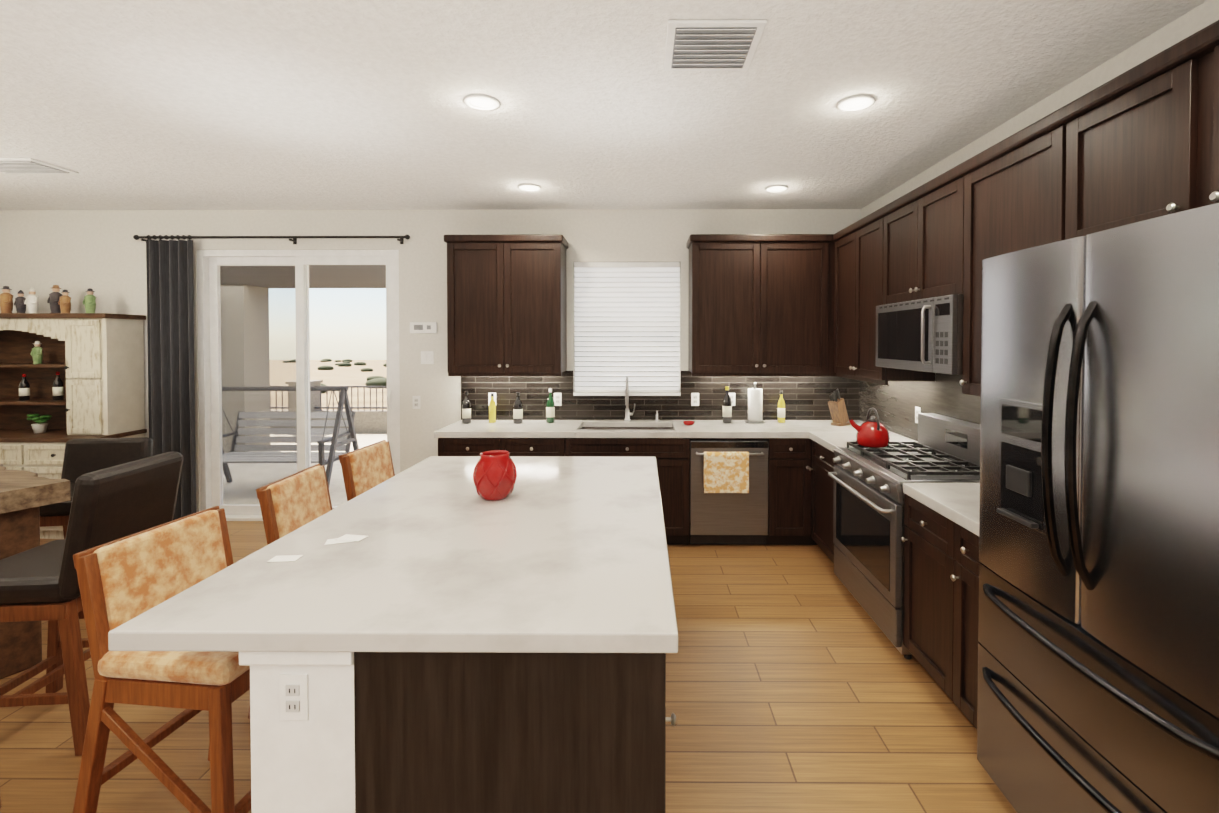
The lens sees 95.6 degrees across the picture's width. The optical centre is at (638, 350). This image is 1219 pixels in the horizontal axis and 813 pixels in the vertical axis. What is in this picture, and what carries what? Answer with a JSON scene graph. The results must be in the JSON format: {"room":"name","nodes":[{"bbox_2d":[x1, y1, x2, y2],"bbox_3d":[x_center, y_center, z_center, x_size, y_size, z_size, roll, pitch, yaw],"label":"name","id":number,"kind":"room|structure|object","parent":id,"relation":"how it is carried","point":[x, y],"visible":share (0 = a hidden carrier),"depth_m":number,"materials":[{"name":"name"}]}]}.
{"room":"kitchen","nodes":[
{"label":"kitchen","id":0,"kind":"room"},
{"bbox_2d":[0,209,860,511],"bbox_3d":[-2.564,0.142,4.992,9.360,2.780,0.150,0,1,0],"label":"wall","id":1,"kind":"structure","parent":0,"point":[76,255],"depth_m":4.90,"materials":[{"name":"paint"}]},
{"bbox_2d":[133,235,409,243],"bbox_3d":[-3.205,-0.977,4.853,2.422,0.072,0.096,0,1,0],"label":"curtain rod","id":2,"kind":"object","parent":1,"relation":"attached to","point":[189,237],"visible":0.98,"depth_m":4.82,"materials":[{"name":"black metal"}]},
{"bbox_2d":[146,239,195,519],"bbox_3d":[-4.105,0.269,4.854,0.420,2.470,0.068,0,1,0],"label":"curtain","id":3,"kind":"object","parent":2,"relation":"hanging from","point":[170,333],"visible":0.83,"depth_m":4.84,"materials":[{"name":"fabric"}]},
{"bbox_2d":[197,250,399,520],"bbox_3d":[-3.029,0.317,4.981,1.808,2.428,0.142,0,1,0],"label":"sliding door","id":4,"kind":"structure","parent":1,"relation":"in","point":[210,348],"depth_m":4.98,"materials":[{"name":"white plastic"}]},
{"bbox_2d":[412,396,419,408],"bbox_3d":[-1.974,0.463,4.913,0.070,0.115,0.008,0,1,0],"label":"light switch","id":5,"kind":"object","parent":1,"relation":"attached to","point":[415,399],"depth_m":4.91,"materials":[{"name":"white plastic"}]},
{"bbox_2d":[410,322,436,332],"bbox_3d":[-1.905,-0.201,4.894,0.240,0.100,0.023,0,1,0],"label":"thermostat","id":6,"kind":"object","parent":1,"relation":"attached to","point":[423,327],"visible":0.98,"depth_m":4.88,"materials":[{"name":"white plastic"}]},
{"bbox_2d":[421,351,433,363],"bbox_3d":[-1.874,0.064,4.906,0.115,0.115,0.009,0,1,0],"label":"light switch","id":7,"kind":"object","parent":1,"relation":"attached to","point":[427,357],"depth_m":4.90,"materials":[{"name":"white plastic"}]},
{"bbox_2d":[444,235,511,375],"bbox_3d":[-1.311,-0.386,4.722,0.528,1.136,0.348,0,1,0],"label":"upper cabinet","id":8,"kind":"object","parent":1,"relation":"attached to","point":[479,267],"depth_m":4.56,"materials":[{"name":"brown wood"}]},
{"bbox_2d":[512,234,567,375],"bbox_3d":[-0.900,-0.386,4.719,0.529,1.136,0.348,0,1,0],"label":"upper cabinet","id":9,"kind":"object","parent":1,"relation":"attached to","point":[539,277],"depth_m":4.56,"materials":[{"name":"brown wood"}]},
{"bbox_2d":[573,262,679,395],"bbox_3d":[-0.099,-0.193,4.950,0.948,1.187,0.150,0,1,0],"label":"window blinds","id":10,"kind":"object","parent":1,"relation":"attached to","point":[626,319],"visible":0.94,"depth_m":4.92,"materials":[{"name":"white plastic"}]},
{"bbox_2d":[461,371,856,419],"bbox_3d":[0.195,0.398,4.899,3.540,0.437,0.008,0,1,0],"label":"tile backsplash","id":11,"kind":"structure","parent":1,"relation":"attached to","point":[805,397],"depth_m":4.90,"materials":[{"name":"tile"}]},
{"bbox_2d":[488,393,495,405],"bbox_3d":[-1.294,0.434,4.900,0.070,0.115,0.008,0,1,0],"label":"outlet","id":12,"kind":"object","parent":11,"relation":"attached to","point":[489,394],"depth_m":4.90,"materials":[{"name":"white plastic"}]},
{"bbox_2d":[554,393,561,405],"bbox_3d":[-0.714,0.434,4.897,0.070,0.115,0.008,0,1,0],"label":"outlet","id":13,"kind":"object","parent":11,"relation":"attached to","point":[558,399],"depth_m":4.90,"materials":[{"name":"white plastic"}]},
{"bbox_2d":[691,393,698,405],"bbox_3d":[0.506,0.434,4.889,0.070,0.115,0.008,0,1,0],"label":"outlet","id":14,"kind":"object","parent":11,"relation":"attached to","point":[694,396],"depth_m":4.89,"materials":[{"name":"white plastic"}]},
{"bbox_2d":[729,393,734,405],"bbox_3d":[0.826,0.434,4.887,0.070,0.115,0.008,0,1,0],"label":"outlet","id":15,"kind":"object","parent":11,"relation":"attached to","point":[732,395],"depth_m":4.89,"materials":[{"name":"white plastic"}]},
{"bbox_2d":[688,234,767,375],"bbox_3d":[0.754,-0.386,4.709,0.618,1.136,0.348,0,1,0],"label":"upper cabinet","id":16,"kind":"object","parent":1,"relation":"attached to","point":[728,297],"depth_m":4.54,"materials":[{"name":"brown wood"}]},
{"bbox_2d":[768,234,819,375],"bbox_3d":[1.254,-0.386,4.706,0.617,1.136,0.348,0,1,0],"label":"upper cabinet","id":17,"kind":"object","parent":1,"relation":"attached to","point":[793,259],"depth_m":4.54,"materials":[{"name":"brown wood"}]},
{"bbox_2d":[0,521,1016,812],"bbox_3d":[-2.591,1.662,0.842,9.360,0.120,8.500,0,1,0],"label":"floor","id":18,"kind":"structure","parent":0,"point":[796,681],"depth_m":2.34,"materials":[{"name":"brown wood"}]},
{"bbox_2d":[0,464,70,678],"bbox_3d":[-4.077,1.113,2.828,2.204,0.909,1.006,0,1,25],"label":"dining table","id":19,"kind":"object","parent":18,"relation":"on","point":[24,495],"visible":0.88,"depth_m":2.69,"materials":[{"name":"brown wood"}]},
{"bbox_2d":[0,313,146,538],"bbox_3d":[-5.221,0.615,4.668,1.710,1.844,0.506,0,1,0],"label":"hutch","id":20,"kind":"object","parent":18,"relation":"on","point":[96,360],"visible":0.71,"depth_m":4.59,"materials":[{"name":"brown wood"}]},
{"bbox_2d":[0,286,12,312],"bbox_3d":[-5.316,-0.425,4.645,0.114,0.235,0.083,0,1,0],"label":"figurine","id":21,"kind":"object","parent":20,"relation":"on","point":[6,301],"visible":0.96,"depth_m":4.62,"materials":[{"name":"orange ceramic"}]},
{"bbox_2d":[14,290,25,312],"bbox_3d":[-5.216,-0.410,4.664,0.095,0.202,0.068,0,1,0],"label":"figurine","id":22,"kind":"object","parent":20,"relation":"on","point":[19,304],"visible":0.85,"depth_m":4.65,"materials":[{"name":"grey ceramic"}]},
{"bbox_2d":[19,374,29,399],"bbox_3d":[-5.246,0.313,4.717,0.065,0.221,0.064,0,1,0],"label":"bottle","id":23,"kind":"object","parent":20,"relation":"in","point":[24,386],"depth_m":4.70,"materials":[{"name":"black glass"}]},
{"bbox_2d":[24,287,38,312],"bbox_3d":[-5.096,-0.420,4.643,0.105,0.224,0.076,0,1,0],"label":"figurine","id":24,"kind":"object","parent":20,"relation":"on","point":[31,302],"visible":0.92,"depth_m":4.62,"materials":[{"name":"white ceramic"}]},
{"bbox_2d":[31,341,42,363],"bbox_3d":[-5.126,0.017,4.711,0.095,0.194,0.068,0,1,0],"label":"figurine","id":25,"kind":"object","parent":20,"relation":"in","point":[37,353],"visible":0.96,"depth_m":4.69,"materials":[{"name":"green ceramic"}]},
{"bbox_2d":[27,414,51,432],"bbox_3d":[-5.102,0.620,4.699,0.178,0.161,0.121,0,1,0],"label":"potted plant","id":26,"kind":"object","parent":20,"relation":"on","point":[41,425],"visible":1,"depth_m":4.68,"materials":[{"name":"green plant"}]},
{"bbox_2d":[47,285,62,312],"bbox_3d":[-4.916,-0.431,4.662,0.119,0.245,0.086,0,1,0],"label":"figurine","id":27,"kind":"object","parent":20,"relation":"on","point":[54,298],"visible":0.79,"depth_m":4.64,"materials":[{"name":"grey ceramic"}]},
{"bbox_2d":[52,372,63,399],"bbox_3d":[-4.956,0.303,4.715,0.065,0.242,0.064,0,1,0],"label":"bottle","id":28,"kind":"object","parent":20,"relation":"in","point":[57,389],"depth_m":4.70,"materials":[{"name":"black glass"}]},
{"bbox_2d":[58,289,70,312],"bbox_3d":[-4.816,-0.410,4.642,0.100,0.204,0.072,0,1,0],"label":"figurine","id":29,"kind":"object","parent":20,"relation":"on","point":[64,302],"visible":0.9,"depth_m":4.62,"materials":[{"name":"orange ceramic"}]},
{"bbox_2d":[83,288,95,312],"bbox_3d":[-4.616,-0.415,4.650,0.105,0.214,0.076,0,1,0],"label":"figurine","id":30,"kind":"object","parent":20,"relation":"on","point":[89,301],"visible":0.92,"depth_m":4.63,"materials":[{"name":"green ceramic"}]},
{"bbox_2d":[0,451,182,755],"bbox_3d":[-2.410,1.027,2.354,0.584,1.102,0.500,0,1,-5],"label":"dining chair","id":31,"kind":"object","parent":18,"relation":"on","point":[40,582],"visible":0.62,"depth_m":2.18,"materials":[{"name":"black leather"}]},
{"bbox_2d":[39,437,152,618],"bbox_3d":[-3.488,1.073,3.448,0.500,0.972,0.562,0,1,-8],"label":"dining chair","id":32,"kind":"object","parent":18,"relation":"on","point":[82,456],"visible":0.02,"depth_m":3.62,"materials":[{"name":"black leather"}]},
{"bbox_2d":[73,506,250,812],"bbox_3d":[-1.414,1.093,1.859,0.539,0.988,0.530,0,1,6],"label":"bar stool","id":33,"kind":"object","parent":18,"relation":"on","point":[121,581],"visible":0.58,"depth_m":1.63,"materials":[{"name":"brown wood"}]},
{"bbox_2d":[248,464,332,718],"bbox_3d":[-1.409,1.080,2.622,0.565,0.988,0.557,0,1,0],"label":"bar stool","id":34,"kind":"object","parent":18,"relation":"on","point":[293,502],"visible":0.23,"depth_m":2.52,"materials":[{"name":"beige fabric"}]},
{"bbox_2d":[339,440,394,500],"bbox_3d":[-1.405,1.069,3.286,0.557,0.988,0.548,0,1,0],"label":"bar stool","id":35,"kind":"object","parent":18,"relation":"on","point":[366,468],"visible":0.08,"depth_m":3.19,"materials":[{"name":"beige fabric"}]},
{"bbox_2d":[239,492,675,812],"bbox_3d":[-0.435,1.144,2.352,1.077,0.864,1.998,0,1,0],"label":"kitchen island","id":36,"kind":"object","parent":18,"relation":"on","point":[330,734],"depth_m":1.36,"materials":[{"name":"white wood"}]},
{"bbox_2d":[108,456,677,655],"bbox_3d":[-0.586,0.687,2.345,1.380,0.050,2.034,0,1,0],"label":"island countertop","id":37,"kind":"structure","parent":36,"relation":"on","point":[574,561],"depth_m":1.62,"materials":[{"name":"white stone"}]},
{"bbox_2d":[267,534,367,561],"bbox_3d":[-1.072,0.666,1.868,0.214,0.004,0.244,0,1,0],"label":"papers","id":38,"kind":"object","parent":37,"relation":"on","point":[346,538],"visible":1,"depth_m":1.92,"materials":[{"name":"white paper"}]},
{"bbox_2d":[473,450,516,500],"bbox_3d":[-0.640,0.558,2.471,0.194,0.200,0.194,0,1,0],"label":"vase","id":39,"kind":"object","parent":37,"relation":"on","point":[494,475],"visible":1,"depth_m":2.41,"materials":[{"name":"ceramic"}]},
{"bbox_2d":[434,437,509,455],"bbox_3d":[-1.287,1.106,4.606,0.538,0.864,0.626,0,1,0],"label":"base cabinet","id":40,"kind":"object","parent":18,"relation":"on","point":[447,446],"depth_m":4.29,"materials":[{"name":"brown wood"}]},
{"bbox_2d":[510,437,573,455],"bbox_3d":[-0.821,1.106,4.603,0.628,0.864,0.626,0,1,0],"label":"base cabinet","id":41,"kind":"object","parent":18,"relation":"on","point":[519,446],"depth_m":4.28,"materials":[{"name":"brown wood"}]},
{"bbox_2d":[574,437,689,544],"bbox_3d":[-0.111,1.106,4.598,1.028,0.864,0.626,0,1,0],"label":"base cabinet","id":42,"kind":"object","parent":18,"relation":"on","point":[672,454],"depth_m":4.29,"materials":[{"name":"brown wood"}]},
{"bbox_2d":[434,421,889,436],"bbox_3d":[0.186,0.649,4.583,3.536,0.050,0.631,0,1,0],"label":"countertop","id":43,"kind":"structure","parent":42,"relation":"on","point":[475,428],"depth_m":4.38,"materials":[{"name":"white stone"}]},
{"bbox_2d":[462,391,470,423],"bbox_3d":[-1.466,0.485,4.715,0.075,0.272,0.074,0,1,0],"label":"bottle","id":44,"kind":"object","parent":43,"relation":"on","point":[466,411],"visible":1,"depth_m":4.69,"materials":[{"name":"black glass"}]},
{"bbox_2d":[489,393,495,422],"bbox_3d":[-1.255,0.494,4.754,0.060,0.252,0.058,0,1,0],"label":"bottle","id":45,"kind":"object","parent":43,"relation":"on","point":[492,411],"visible":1,"depth_m":4.73,"materials":[{"name":"glass"}]},
{"bbox_2d":[513,392,522,423],"bbox_3d":[-1.026,0.490,4.712,0.082,0.262,0.080,0,1,0],"label":"bottle","id":46,"kind":"object","parent":43,"relation":"on","point":[517,412],"visible":1,"depth_m":4.68,"materials":[{"name":"black glass"}]},
{"bbox_2d":[546,388,554,422],"bbox_3d":[-0.755,0.474,4.750,0.073,0.292,0.072,0,1,0],"label":"bottle","id":47,"kind":"object","parent":43,"relation":"on","point":[550,410],"visible":1,"depth_m":4.72,"materials":[{"name":"green glass"}]},
{"bbox_2d":[582,425,673,428],"bbox_3d":[-0.096,0.770,4.596,0.776,0.217,0.425,0,1,0],"label":"sink","id":48,"kind":"object","parent":43,"relation":"in","point":[583,426],"depth_m":4.80,"materials":[{"name":"silver metal"}]},
{"bbox_2d":[622,377,633,420],"bbox_3d":[-0.074,0.423,4.771,0.098,0.396,0.213,0,1,0],"label":"faucet","id":49,"kind":"object","parent":43,"relation":"on","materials":[{"name":"silver metal"}]},
{"bbox_2d":[683,421,694,425],"bbox_3d":[0.424,0.608,4.605,0.100,0.030,0.097,0,1,0],"label":"dish","id":50,"kind":"object","parent":43,"relation":"on","point":[688,423],"visible":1,"depth_m":4.58,"materials":[{"name":"ceramic"}]},
{"bbox_2d":[723,386,731,422],"bbox_3d":[0.764,0.464,4.740,0.078,0.312,0.076,0,1,0],"label":"bottle","id":51,"kind":"object","parent":43,"relation":"on","point":[727,410],"visible":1,"depth_m":4.71,"materials":[{"name":"glass"}]},
{"bbox_2d":[745,382,764,423],"bbox_3d":[1.004,0.446,4.739,0.170,0.348,0.170,0,1,0],"label":"paper towel holder","id":52,"kind":"object","parent":43,"relation":"on","point":[755,400],"visible":1,"depth_m":4.69,"materials":[{"name":"white paper"}]},
{"bbox_2d":[778,391,784,422],"bbox_3d":[1.235,0.484,4.758,0.065,0.272,0.064,0,1,0],"label":"bottle","id":53,"kind":"object","parent":43,"relation":"on","point":[781,410],"visible":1,"depth_m":4.73,"materials":[{"name":"glass"}]},
{"bbox_2d":[828,389,850,425],"bbox_3d":[1.667,0.469,4.589,0.208,0.308,0.090,-1,1,-35],"label":"knife block","id":54,"kind":"object","parent":43,"relation":"on","point":[837,408],"visible":1,"depth_m":4.55,"materials":[{"name":"brown wood"}]},
{"bbox_2d":[689,440,767,544],"bbox_3d":[0.708,1.117,4.544,0.604,0.841,0.675,0,1,0],"label":"dishwasher","id":55,"kind":"object","parent":18,"relation":"on","point":[728,492],"visible":1,"depth_m":4.28,"materials":[{"name":"silver metal"}]},
{"bbox_2d":[750,437,801,544],"bbox_3d":[1.178,1.106,4.590,0.327,0.864,0.626,0,1,0],"label":"base cabinet","id":56,"kind":"object","parent":18,"relation":"on","point":[784,453],"depth_m":4.29,"materials":[{"name":"brown wood"}]},
{"bbox_2d":[810,433,917,448],"bbox_3d":[1.635,0.659,3.949,0.631,0.050,0.619,0,1,0],"label":"countertop","id":57,"kind":"structure","parent":56,"relation":"on","point":[831,440],"depth_m":3.97,"materials":[{"name":"white stone"}]},
{"bbox_2d":[802,437,836,562],"bbox_3d":[1.617,1.116,3.971,0.673,0.864,0.648,0,1,0],"label":"base cabinet","id":58,"kind":"object","parent":18,"relation":"on","point":[817,461],"depth_m":4.10,"materials":[{"name":"brown wood"}]},
{"bbox_2d":[828,413,979,658],"bbox_3d":[1.579,0.989,3.194,0.710,1.144,0.894,0,1,0],"label":"gas range","id":59,"kind":"object","parent":18,"relation":"on","point":[868,514],"visible":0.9,"depth_m":3.07,"materials":[{"name":"silver metal"}]},
{"bbox_2d":[849,408,889,447],"bbox_3d":[1.451,0.477,3.473,0.247,0.238,0.196,0,1,0],"label":"kettle","id":60,"kind":"object","parent":59,"relation":"on","point":[873,432],"visible":1,"depth_m":3.41,"materials":[{"name":"metal"}]},
{"bbox_2d":[901,489,941,683],"bbox_3d":[1.631,1.141,2.496,0.626,0.864,0.498,0,1,0],"label":"base cabinet","id":61,"kind":"object","parent":18,"relation":"on","point":[940,539],"depth_m":2.57,"materials":[{"name":"brown wood"}]},
{"bbox_2d":[938,513,979,728],"bbox_3d":[1.629,1.145,2.230,0.626,0.864,0.268,0,1,0],"label":"base cabinet","id":62,"kind":"object","parent":18,"relation":"on","point":[958,641],"depth_m":2.26,"materials":[{"name":"brown wood"}]},
{"bbox_2d":[903,483,979,532],"bbox_3d":[1.625,0.685,2.413,0.631,0.050,0.649,0,1,0],"label":"countertop","id":63,"kind":"structure","parent":62,"relation":"on","point":[960,501],"depth_m":2.48,"materials":[{"name":"white stone"}]},
{"bbox_2d":[977,203,1218,812],"bbox_3d":[1.551,0.625,1.583,0.726,1.926,0.946,0,1,0],"label":"refrigerator","id":64,"kind":"object","parent":18,"relation":"on","point":[1098,650],"visible":1,"depth_m":1.49,"materials":[{"name":"silver metal"}]},
{"bbox_2d":[0,0,1207,209],"bbox_3d":[-2.591,-1.238,0.793,9.360,0.120,8.500,0,1,0],"label":"ceiling","id":65,"kind":"structure","parent":0,"point":[238,104],"depth_m":2.64,"materials":[{"name":"white paint"}]},
{"bbox_2d":[0,158,78,173],"bbox_3d":[-4.102,-1.214,3.653,0.500,0.022,0.300,0,1,0],"label":"ceiling vent","id":66,"kind":"object","parent":65,"relation":"in","point":[20,166],"visible":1,"depth_m":3.65,"materials":[{"name":"white plastic"}]},
{"bbox_2d":[463,94,500,110],"bbox_3d":[-0.759,-1.203,2.682,0.166,0.012,0.176,-1,1,-30],"label":"recessed light","id":67,"kind":"object","parent":65,"relation":"in","point":[481,102],"depth_m":2.68,"materials":[{"name":"white plastic"}]},
{"bbox_2d":[518,184,540,190],"bbox_3d":[-0.819,-1.228,4.162,0.171,0.012,0.171,0,1,-9],"label":"recessed light","id":68,"kind":"object","parent":65,"relation":"in","point":[526,187],"depth_m":4.16,"materials":[{"name":"white plastic"}]},
{"bbox_2d":[664,20,766,70],"bbox_3d":[0.288,-1.189,2.175,0.360,0.022,0.360,0,1,0],"label":"ceiling vent","id":69,"kind":"object","parent":65,"relation":"in","point":[711,45],"visible":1,"depth_m":2.13,"materials":[{"name":"white plastic"}]},
{"bbox_2d":[765,185,787,191],"bbox_3d":[1.051,-1.228,4.190,0.171,0.012,0.171,0,1,-6],"label":"recessed light","id":70,"kind":"object","parent":65,"relation":"in","point":[773,188],"depth_m":4.19,"materials":[{"name":"white plastic"}]},
{"bbox_2d":[837,95,874,111],"bbox_3d":[1.062,-1.203,2.690,0.166,0.012,0.176,-1,1,-30],"label":"recessed light","id":71,"kind":"object","parent":65,"relation":"in","point":[856,102],"depth_m":2.68,"materials":[{"name":"white plastic"}]},
{"bbox_2d":[861,0,1218,441],"bbox_3d":[2.014,0.214,0.713,0.150,2.780,8.350,0,1,0],"label":"wall","id":72,"kind":"structure","parent":0,"point":[1196,19],"depth_m":2.46,"materials":[{"name":"paint"}]},
{"bbox_2d":[836,224,851,375],"bbox_3d":[1.784,-0.379,4.288,0.348,1.136,0.524,0,1,0],"label":"upper cabinet","id":73,"kind":"object","parent":72,"relation":"attached to","point":[844,236],"depth_m":4.38,"materials":[{"name":"brown wood"}]},
{"bbox_2d":[848,204,934,383],"bbox_3d":[1.781,-0.371,3.852,0.348,1.135,0.582,0,1,0],"label":"upper cabinet","id":74,"kind":"object","parent":72,"relation":"attached to","point":[869,233],"depth_m":3.88,"materials":[{"name":"brown wood"}]},
{"bbox_2d":[884,193,907,304],"bbox_3d":[1.778,-0.610,3.363,0.348,0.640,0.511,0,1,0],"label":"upper cabinet","id":75,"kind":"object","parent":72,"relation":"attached to","point":[896,246],"depth_m":3.44,"materials":[{"name":"brown wood"}]},
{"bbox_2d":[857,373,980,440],"bbox_3d":[1.952,0.369,3.486,0.008,0.543,2.790,0,1,0],"label":"tile backsplash","id":76,"kind":"structure","parent":72,"relation":"attached to","point":[893,403],"depth_m":3.93,"materials":[{"name":"grey tile"}]},
{"bbox_2d":[915,406,920,422],"bbox_3d":[1.946,0.451,3.843,0.008,0.115,0.070,0,1,0],"label":"outlet","id":77,"kind":"object","parent":76,"relation":"attached to","point":[917,409],"depth_m":3.85,"materials":[{"name":"white plastic"}]},
{"bbox_2d":[908,162,963,300],"bbox_3d":[1.776,-0.603,2.969,0.348,0.640,0.510,0,1,0],"label":"upper cabinet","id":78,"kind":"object","parent":72,"relation":"attached to","point":[936,207],"depth_m":2.97,"materials":[{"name":"brown wood"}]},
{"bbox_2d":[875,294,962,374],"bbox_3d":[1.725,-0.086,3.175,0.439,0.397,0.894,0,1,0],"label":"over-the-range microwave","id":79,"kind":"object","parent":78,"relation":"attached to","point":[925,335],"visible":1,"depth_m":2.98,"materials":[{"name":"silver metal"}]},
{"bbox_2d":[960,106,1063,396],"bbox_3d":[1.772,-0.347,2.424,0.348,1.135,0.708,0,1,0],"label":"upper cabinet","id":80,"kind":"object","parent":72,"relation":"attached to","point":[1014,188],"depth_m":2.41,"materials":[{"name":"brown wood"}]},
{"bbox_2d":[1064,35,1191,239],"bbox_3d":[1.768,-0.639,1.813,0.348,0.530,0.505,0,1,0],"label":"upper cabinet","id":81,"kind":"object","parent":72,"relation":"attached to","point":[1140,142],"depth_m":1.79,"materials":[{"name":"brown wood"}]},
{"bbox_2d":[1188,20,1218,209],"bbox_3d":[1.765,-0.631,1.318,0.348,0.530,0.485,0,1,0],"label":"upper cabinet","id":82,"kind":"object","parent":72,"relation":"attached to","point":[1203,165],"depth_m":1.56,"materials":[{"name":"brown wood"}]},
{"label":"outside","id":83,"kind":"structure","parent":0,"visible":0},
{"bbox_2d":[269,360,386,409],"bbox_3d":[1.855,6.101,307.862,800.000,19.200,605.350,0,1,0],"label":"ground","id":84,"kind":"structure","parent":83,"point":[337,373],"depth_m":37.50,"materials":[{"name":"beige sand"}]},
{"bbox_2d":[223,434,386,505],"bbox_3d":[-2.828,1.531,7.417,11.500,0.039,4.649,0,1,0],"label":"patio slab","id":85,"kind":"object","parent":84,"relation":"on","point":[340,493],"depth_m":6.67,"materials":[{"name":"grey concrete"}]},
{"bbox_2d":[220,285,269,451],"bbox_3d":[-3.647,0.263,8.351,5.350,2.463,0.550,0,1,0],"label":"patio column","id":86,"kind":"structure","parent":85,"relation":"on","point":[238,360],"depth_m":8.11,"materials":[{"name":"beige paint"}]},
{"bbox_2d":[220,265,385,287],"bbox_3d":[-4.782,-1.122,6.860,7.600,0.355,3.599,0,1,0],"label":"roof","id":87,"kind":"structure","parent":86,"relation":"on","point":[322,271],"depth_m":7.08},
{"bbox_2d":[222,387,358,486],"bbox_3d":[-3.962,0.966,5.997,1.630,1.150,0.853,0,1,0],"label":"swing","id":88,"kind":"object","parent":85,"relation":"on","point":[342,439],"depth_m":6.27,"materials":[{"name":"grey metal"}]},
{"bbox_2d":[270,380,386,433],"bbox_3d":[-3.607,1.029,9.939,36.430,0.959,0.420,0,1,0],"label":"fence","id":89,"kind":"object","parent":84,"relation":"on","point":[366,421],"depth_m":9.86,"materials":[{"name":"grey metal"}]},
{"bbox_2d":[284,358,386,392],"bbox_3d":[15.505,1.755,143.966,433.247,12.310,260.837,0,1,0],"label":"shrubs","id":90,"kind":"object","parent":84,"relation":"on","point":[379,380],"depth_m":57.88,"materials":[{"name":"green plant"}]}
]}

